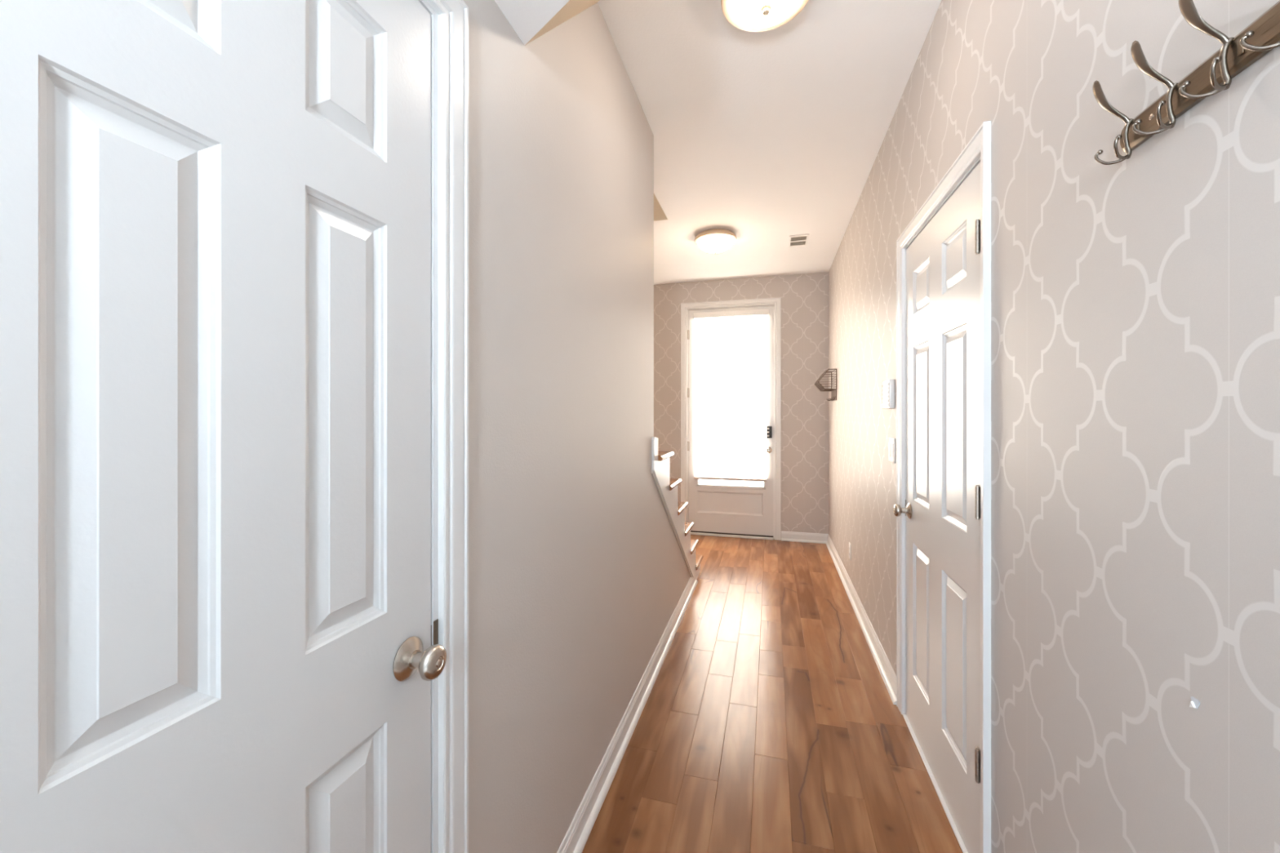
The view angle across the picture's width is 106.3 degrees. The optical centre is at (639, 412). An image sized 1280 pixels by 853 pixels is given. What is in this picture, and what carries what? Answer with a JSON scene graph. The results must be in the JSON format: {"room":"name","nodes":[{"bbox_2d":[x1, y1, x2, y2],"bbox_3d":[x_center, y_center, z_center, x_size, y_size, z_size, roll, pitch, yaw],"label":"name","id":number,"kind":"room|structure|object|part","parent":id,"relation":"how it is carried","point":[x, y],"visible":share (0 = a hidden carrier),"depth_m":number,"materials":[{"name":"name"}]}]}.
{"room":"home hallway","nodes":[
{"label":"home hallway","id":0,"kind":"room"},
{"bbox_2d":[462,0,690,852],"bbox_3d":[-0.211,-0.045,1.664,0.130,2.730,4.300,0,0,15],"label":"wall","id":1,"kind":"structure","parent":0,"point":[578,571],"depth_m":1.32,"materials":[{"name":"beige paint"}]},
{"bbox_2d":[0,0,468,852],"bbox_3d":[-0.466,0.272,0.582,0.175,2.096,0.726,0,0,15],"label":"door","id":2,"kind":"structure","parent":1,"relation":"in","point":[233,234],"depth_m":0.53,"materials":[{"name":"white paint"}]},
{"bbox_3d":[-0.375,0.405,0.788,0.015,0.067,0.067,0,0,15],"label":"knob","id":3,"kind":"part","parent":2,"relation":"part of","materials":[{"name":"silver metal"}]},
{"bbox_3d":[-0.377,0.403,0.858,0.032,0.067,0.012,0,0,15],"label":"strike plate","id":4,"kind":"part","parent":2,"relation":"part of","materials":[{"name":"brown metal"}]},
{"bbox_3d":[-0.431,0.272,0.572,0.018,2.096,0.726,0,0,15],"label":"casing","id":5,"kind":"part","parent":2,"relation":"part of","materials":[{"name":"white wood"}]},
{"bbox_2d":[556,577,697,852],"bbox_3d":[0.052,1.274,2.326,0.030,0.092,2.913,0,0,15],"label":"baseboard","id":6,"kind":"structure","parent":1,"relation":"attached to","point":[575,840],"depth_m":1.83,"materials":[{"name":"white wood"}]},
{"bbox_2d":[653,194,667,221],"bbox_3d":[-0.232,-1.560,3.631,0.907,0.301,0.004,0,0,15],"label":"trim","id":7,"kind":"structure","parent":1,"relation":"attached to","point":[659,214],"depth_m":3.53,"materials":[{"name":"paint"}]},
{"bbox_2d":[653,272,828,533],"bbox_3d":[0.861,-0.195,5.196,2.435,3.030,0.140,0,0,15],"label":"wall","id":8,"kind":"structure","parent":0,"point":[804,297],"depth_m":4.93,"materials":[{"name":"paper"}]},
{"bbox_2d":[680,297,781,540],"bbox_3d":[0.961,0.069,5.133,1.045,2.502,0.190,0,0,15],"label":"door","id":9,"kind":"structure","parent":8,"relation":"in","point":[749,512],"depth_m":5.09,"materials":[{"name":"white paint"}]},
{"bbox_2d":[693,308,768,481],"bbox_3d":[0.955,-0.172,5.062,0.786,1.785,0.058,0,0,15],"label":"door window","id":10,"kind":"structure","parent":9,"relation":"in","point":[731,346],"depth_m":5.08,"materials":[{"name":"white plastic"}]},
{"bbox_3d":[0.948,0.708,5.076,0.755,0.024,0.033,0,0,15],"label":"rail","id":11,"kind":"part","parent":10,"relation":"part of","materials":[{"name":"beige wood"}]},
{"bbox_3d":[0.960,-0.150,5.074,0.592,1.720,0.033,0,0,15],"label":"ladder cord","id":12,"kind":"part","parent":10,"relation":"part of","materials":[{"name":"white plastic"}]},
{"bbox_2d":[781,530,827,543],"bbox_3d":[1.677,1.274,4.886,0.458,0.092,0.030,0,0,15],"label":"baseboard","id":13,"kind":"structure","parent":8,"relation":"attached to","point":[821,538],"depth_m":4.89,"materials":[{"name":"white wood"}]},
{"bbox_3d":[1.669,1.310,4.882,0.446,0.019,0.017,0,0,15],"label":"shoe molding","id":14,"kind":"part","parent":13,"relation":"part of","materials":[{"name":"white wood"}]},
{"bbox_2d":[597,0,941,284],"bbox_3d":[0.209,-1.560,0.767,4.800,0.300,9.030,0,0,15],"label":"ceiling","id":15,"kind":"structure","parent":0,"point":[765,138],"depth_m":2.28,"materials":[{"name":"white paint"}]},
{"bbox_2d":[493,0,599,45],"bbox_3d":[-0.121,-1.149,0.935,0.425,0.522,1.370,0,0,15],"label":"bulkhead","id":16,"kind":"object","parent":15,"relation":"attached to","point":[530,20],"visible":1,"depth_m":1.09,"materials":[{"name":"white paint"}]},
{"bbox_2d":[694,228,736,253],"bbox_3d":[0.603,-1.338,3.836,0.330,0.144,0.330,0,0,15],"label":"ceiling lamp","id":17,"kind":"object","parent":15,"relation":"attached to","point":[711,241],"visible":1,"depth_m":3.74,"materials":[{"name":"beige glass"}]},
{"bbox_3d":[0.603,-1.325,3.836,0.284,0.082,0.284,0,0,15],"label":"lamp shade","id":18,"kind":"part","parent":17,"relation":"part of","materials":[{"name":"white glass"}]},
{"bbox_2d":[720,0,808,31],"bbox_3d":[0.415,-1.360,1.580,0.294,0.100,0.294,0,0,15],"label":"ceiling lamp","id":19,"kind":"object","parent":15,"relation":"attached to","point":[749,15],"visible":1,"depth_m":1.61,"materials":[{"name":"beige glass"}]},
{"bbox_2d":[787,234,808,247],"bbox_3d":[1.301,-1.407,3.947,0.150,0.007,0.260,0,0,15],"label":"ceiling vent","id":20,"kind":"object","parent":15,"relation":"in","point":[794,241],"visible":1,"depth_m":3.94,"materials":[{"name":"white plastic"}]},
{"bbox_2d":[582,534,962,852],"bbox_3d":[0.273,1.321,0.760,4.908,0.001,9.010,0,0,15],"label":"floor","id":21,"kind":"structure","parent":0,"point":[769,722],"depth_m":1.96,"materials":[{"name":"brown wood"}]},
{"bbox_2d":[651,436,702,582],"bbox_3d":[-0.295,0.485,3.049,1.087,1.669,2.271,0,0,15],"label":"staircase","id":22,"kind":"structure","parent":21,"relation":"on","point":[667,487],"depth_m":2.92,"materials":[{"name":"white wood"}]},
{"bbox_2d":[828,0,1279,852],"bbox_3d":[1.201,-0.045,2.042,0.124,2.730,5.770,0,0,15],"label":"wall","id":23,"kind":"structure","parent":0,"point":[1135,300],"depth_m":0.83,"materials":[{"name":"paper"}]},
{"bbox_2d":[813,368,836,400],"bbox_3d":[1.704,-0.244,4.418,0.160,0.279,0.358,0,0,15],"label":"wire basket","id":24,"kind":"object","parent":23,"relation":"attached to","point":[833,391],"visible":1,"depth_m":4.33,"materials":[{"name":"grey metal"}]},
{"bbox_3d":[1.750,-0.291,4.587,0.160,0.186,0.008,0,0,15],"label":"frame","id":25,"kind":"part","parent":24,"relation":"part of","materials":[{"name":"brown metal"}]},
{"bbox_3d":[1.658,-0.291,4.249,0.160,0.186,0.008,0,0,15],"label":"frame","id":26,"kind":"part","parent":24,"relation":"part of","materials":[{"name":"brown metal"}]},
{"bbox_2d":[848,542,851,559],"bbox_3d":[1.538,1.020,3.520,0.008,0.116,0.070,0,0,15],"label":"wall outlet","id":27,"kind":"object","parent":23,"relation":"attached to","point":[850,544],"visible":1,"depth_m":3.49,"materials":[{"name":"white plastic"}]},
{"bbox_2d":[826,533,896,704],"bbox_3d":[1.523,1.274,3.504,0.030,0.092,2.778,0,0,15],"label":"baseboard","id":28,"kind":"structure","parent":23,"relation":"attached to","point":[888,675],"depth_m":2.81,"materials":[{"name":"white wood"}]},
{"bbox_2d":[881,379,894,408],"bbox_3d":[1.207,-0.086,2.340,0.027,0.136,0.160,0,0,15],"label":"door chime","id":29,"kind":"object","parent":23,"relation":"attached to","point":[887,386],"visible":1,"depth_m":2.28,"materials":[{"name":"white plastic"}]},
{"bbox_2d":[888,437,895,462],"bbox_3d":[1.208,0.182,2.306,0.008,0.116,0.115,0,0,15],"label":"light switch","id":30,"kind":"object","parent":23,"relation":"attached to","point":[891,442],"visible":1,"depth_m":2.28,"materials":[{"name":"white plastic"}]},
{"bbox_2d":[893,120,991,852],"bbox_3d":[1.079,0.273,1.708,0.175,2.094,0.914,0,0,15],"label":"door","id":31,"kind":"structure","parent":23,"relation":"in","point":[942,508],"depth_m":1.60,"materials":[{"name":"white paint"}]},
{"bbox_3d":[1.128,0.415,2.020,0.015,0.067,0.067,0,0,15],"label":"knob","id":32,"kind":"part","parent":31,"relation":"part of","materials":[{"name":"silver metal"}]},
{"bbox_2d":[1092,0,1279,164],"bbox_3d":[0.703,-0.468,0.548,0.059,0.134,0.517,0,0,15],"label":"coat rack","id":33,"kind":"object","parent":23,"relation":"attached to","point":[1215,75],"visible":1,"depth_m":0.63,"materials":[{"name":"wood"},{"name":"brushed nickel metal"}]},
{"bbox_3d":[0.758,-0.496,0.770,0.049,0.077,0.018,0,0,15],"label":"arm","id":34,"kind":"part","parent":33,"relation":"part of","materials":[{"name":"silver metal"}]},
{"bbox_3d":[0.736,-0.496,0.687,0.049,0.077,0.018,0,0,15],"label":"arm","id":35,"kind":"part","parent":33,"relation":"part of","materials":[{"name":"silver metal"}]},
{"bbox_3d":[0.714,-0.496,0.605,0.049,0.077,0.018,0,0,15],"label":"arm","id":36,"kind":"part","parent":33,"relation":"part of","materials":[{"name":"silver metal"}]},
{"bbox_2d":[1190,696,1199,708],"bbox_3d":[0.764,0.400,0.661,0.001,0.012,0.014,0,0,15],"label":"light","id":37,"kind":"object","parent":23,"relation":"attached to","point":[1194,700],"depth_m":0.66,"materials":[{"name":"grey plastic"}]},
{"label":"outside","id":38,"kind":"structure","parent":0,"visible":0},
{"bbox_2d":[698,472,764,486],"bbox_3d":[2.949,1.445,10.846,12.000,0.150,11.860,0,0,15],"label":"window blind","id":39,"kind":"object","parent":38,"point":[751,483],"depth_m":9.30,"materials":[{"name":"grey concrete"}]}
]}

